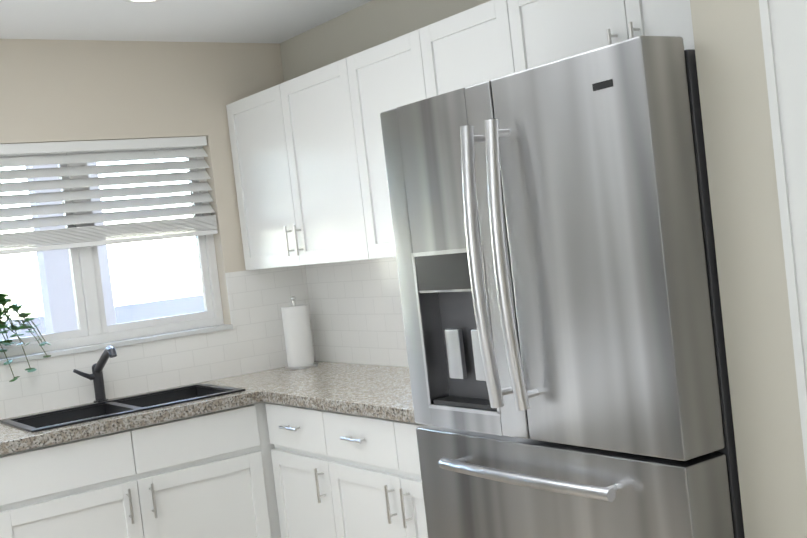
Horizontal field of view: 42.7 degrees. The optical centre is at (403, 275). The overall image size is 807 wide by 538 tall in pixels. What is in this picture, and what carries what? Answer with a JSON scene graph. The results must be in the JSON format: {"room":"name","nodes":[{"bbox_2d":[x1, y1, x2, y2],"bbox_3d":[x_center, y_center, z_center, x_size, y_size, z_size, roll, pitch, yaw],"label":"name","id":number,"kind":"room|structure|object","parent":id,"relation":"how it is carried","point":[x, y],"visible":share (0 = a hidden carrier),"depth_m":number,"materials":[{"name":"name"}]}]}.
{"room":"kitchen","nodes":[
{"label":"kitchen","id":0,"kind":"room"},
{"bbox_2d":[0,39,283,323],"bbox_3d":[-3.381,0.502,3.079,7.320,2.460,0.150,-8,3,-35],"label":"wall","id":1,"kind":"structure","parent":0,"point":[68,90],"depth_m":4.60,"materials":[{"name":"beige paint"}]},
{"bbox_2d":[0,147,223,358],"bbox_3d":[-1.763,-0.086,4.266,2.098,0.879,0.065,-8,3,-35],"label":"window","id":2,"kind":"structure","parent":1,"relation":"in","point":[89,306],"depth_m":4.53,"materials":[{"name":"white plastic"}]},
{"bbox_2d":[0,136,217,254],"bbox_3d":[-1.748,-0.299,4.202,2.084,0.453,0.056,-8,3,-35],"label":"window blinds","id":3,"kind":"object","parent":2,"relation":"attached to","point":[97,235],"visible":0.96,"depth_m":4.50,"materials":[{"name":"white plastic"}]},
{"bbox_2d":[0,324,232,364],"bbox_3d":[-1.676,0.358,4.230,2.098,0.020,0.122,-8,3,-35],"label":"window sill","id":4,"kind":"structure","parent":1,"relation":"attached to","point":[67,351],"depth_m":4.48,"materials":[{"name":"white"}]},
{"bbox_2d":[0,293,50,381],"bbox_3d":[-1.672,0.248,4.112,0.512,0.385,0.243,-8,3,-35],"label":"plant","id":5,"kind":"object","parent":4,"relation":"on","point":[15,308],"visible":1,"depth_m":4.17,"materials":[{"name":"green plant"}]},
{"bbox_2d":[0,265,315,419],"bbox_3d":[-1.754,0.385,4.122,3.215,0.530,0.008,-8,3,-35],"label":"wall tile","id":6,"kind":"structure","parent":1,"relation":"attached to","point":[252,340],"depth_m":4.65,"materials":[{"name":"white tile"}]},
{"bbox_2d":[0,0,371,43],"bbox_3d":[-0.870,-0.989,0.795,9.370,0.100,6.870,-8,3,-35],"label":"ceiling","id":7,"kind":"structure","parent":0,"point":[251,21],"depth_m":4.26,"materials":[{"name":"white paint"}]},
{"bbox_2d":[123,0,162,2],"bbox_3d":[-0.951,-1.031,3.808,0.194,0.013,0.194,-8,3,-35],"label":"recessed light","id":8,"kind":"object","parent":7,"relation":"in","point":[140,1],"visible":0.98,"depth_m":3.87,"materials":[{"name":"white"}]},
{"bbox_2d":[280,0,490,81],"bbox_3d":[0.491,0.037,3.779,0.120,2.460,3.160,-8,3,-35],"label":"wall","id":9,"kind":"structure","parent":0,"point":[374,23],"depth_m":4.42,"materials":[{"name":"beige paint"}]},
{"bbox_2d":[226,55,377,269],"bbox_3d":[-0.331,-0.447,4.455,0.326,0.777,1.122,-8,3,-35],"label":"upper cabinet","id":10,"kind":"object","parent":9,"relation":"attached to","point":[309,167],"depth_m":4.31,"materials":[{"name":"white wood"}]},
{"bbox_2d":[305,257,408,366],"bbox_3d":[0.150,0.167,4.178,0.008,0.530,2.092,-8,3,-35],"label":"wall tile","id":11,"kind":"structure","parent":9,"relation":"attached to","point":[356,312],"depth_m":4.68,"materials":[{"name":"white tile"}]},
{"bbox_2d":[354,0,513,258],"bbox_3d":[0.207,-0.480,3.684,0.326,0.777,0.995,-8,3,-35],"label":"upper cabinet","id":12,"kind":"object","parent":9,"relation":"attached to","point":[470,47],"depth_m":3.58,"materials":[{"name":"white wood"}]},
{"bbox_2d":[506,0,694,72],"bbox_3d":[0.732,-0.729,2.888,0.326,0.342,0.929,-8,3,-35],"label":"upper cabinet","id":13,"kind":"object","parent":9,"relation":"attached to","point":[542,32],"depth_m":2.94,"materials":[{"name":"white wood"}]},
{"bbox_2d":[690,0,794,537],"bbox_3d":[0.989,0.036,2.273,0.750,2.460,0.120,-8,3,-35],"label":"wall","id":14,"kind":"structure","parent":0,"point":[742,256],"depth_m":2.05,"materials":[{"name":"beige paint"}]},
{"bbox_2d":[741,0,806,537],"bbox_3d":[1.751,0.009,0.634,0.120,2.460,3.440,-8,3,-35],"label":"wall","id":15,"kind":"structure","parent":0,"point":[773,238],"depth_m":1.99,"materials":[{"name":"beige paint"}]},
{"bbox_2d":[759,0,806,478],"bbox_3d":[1.099,0.200,1.599,0.165,2.158,0.996,-8,3,-35],"label":"door frame","id":16,"kind":"structure","parent":15,"relation":"attached to","point":[784,29],"depth_m":1.93,"materials":[{"name":"white"}]},
{"bbox_3d":[-0.582,1.544,0.887,9.370,0.080,6.870,-8,3,-35],"label":"floor","id":17,"kind":"structure","parent":0,"visible":0},
{"bbox_2d":[0,406,255,537],"bbox_3d":[-1.148,1.014,4.142,1.050,0.865,0.598,-8,3,-35],"label":"base cabinet","id":18,"kind":"object","parent":17,"relation":"on","point":[185,477],"depth_m":3.89,"materials":[{"name":"white wood"}]},
{"bbox_2d":[0,362,371,457],"bbox_3d":[-1.547,0.610,3.867,3.202,0.044,0.625,-8,3,-35],"label":"countertop","id":19,"kind":"structure","parent":18,"relation":"on","point":[12,440],"depth_m":3.98,"materials":[{"name":"beige stone"}]},
{"bbox_2d":[73,346,116,401],"bbox_3d":[-1.262,0.416,4.253,0.134,0.247,0.268,-8,3,-35],"label":"faucet","id":20,"kind":"object","parent":19,"relation":"on","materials":[{"name":"grey metal"}]},
{"bbox_2d":[0,382,247,433],"bbox_3d":[-1.112,0.629,4.164,0.860,0.219,0.455,-8,3,-35],"label":"sink","id":21,"kind":"object","parent":19,"relation":"in","point":[68,416],"depth_m":4.26,"materials":[{"name":"black metal"}]},
{"bbox_2d":[281,296,316,369],"bbox_3d":[-0.496,0.264,4.826,0.150,0.336,0.150,-8,3,-35],"label":"paper towel roll","id":22,"kind":"object","parent":19,"relation":"on","point":[297,336],"visible":1,"depth_m":4.77,"materials":[{"name":"white paper"}]},
{"bbox_2d":[240,402,279,537],"bbox_3d":[-0.486,0.922,4.608,0.697,0.865,0.598,-8,3,-35],"label":"base cabinet","id":23,"kind":"object","parent":17,"relation":"on","point":[255,436],"depth_m":4.18,"materials":[{"name":"white wood"}]},
{"bbox_2d":[264,402,343,537],"bbox_3d":[-0.126,0.896,4.178,0.598,0.865,0.516,-8,3,-35],"label":"base cabinet","id":24,"kind":"object","parent":17,"relation":"on","point":[321,449],"depth_m":4.01,"materials":[{"name":"white wood"}]},
{"bbox_2d":[260,366,425,425],"bbox_3d":[0.096,0.428,3.748,0.625,0.044,1.462,-8,3,-35],"label":"countertop","id":25,"kind":"structure","parent":24,"relation":"on","point":[384,393],"depth_m":3.87,"materials":[{"name":"beige stone"}]},
{"bbox_2d":[328,414,415,537],"bbox_3d":[0.122,0.881,3.822,0.598,0.865,0.587,-8,3,-35],"label":"base cabinet","id":26,"kind":"object","parent":17,"relation":"on","point":[368,453],"depth_m":3.60,"materials":[{"name":"white wood"}]},
{"bbox_2d":[404,422,427,537],"bbox_3d":[0.398,0.864,3.425,0.598,0.865,0.615,-8,3,-35],"label":"base cabinet","id":27,"kind":"object","parent":17,"relation":"on","point":[419,524],"depth_m":3.38,"materials":[{"name":"white wood"}]},
{"bbox_2d":[380,35,744,537],"bbox_3d":[0.620,0.396,2.650,0.951,1.800,0.925,-8,3,-35],"label":"refrigerator","id":28,"kind":"object","parent":17,"relation":"on","point":[553,232],"visible":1,"depth_m":2.26,"materials":[{"name":"grey metal"}]},
{"label":"outside","id":29,"kind":"structure","parent":0,"visible":0},
{"bbox_2d":[0,295,203,339],"bbox_3d":[-11.786,2.133,21.551,80.000,0.020,39.840,-8,3,-35],"label":"ground","id":30,"kind":"structure","parent":29,"point":[131,308],"depth_m":36.47,"materials":[{"name":"grey"}]},
{"bbox_2d":[25,162,116,333],"bbox_3d":[-2.733,-0.291,8.474,0.520,3.700,0.200,-8,3,-35],"label":"exterior column","id":31,"kind":"structure","parent":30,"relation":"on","point":[52,274],"depth_m":8.33,"materials":[{"name":"white"}]}
]}

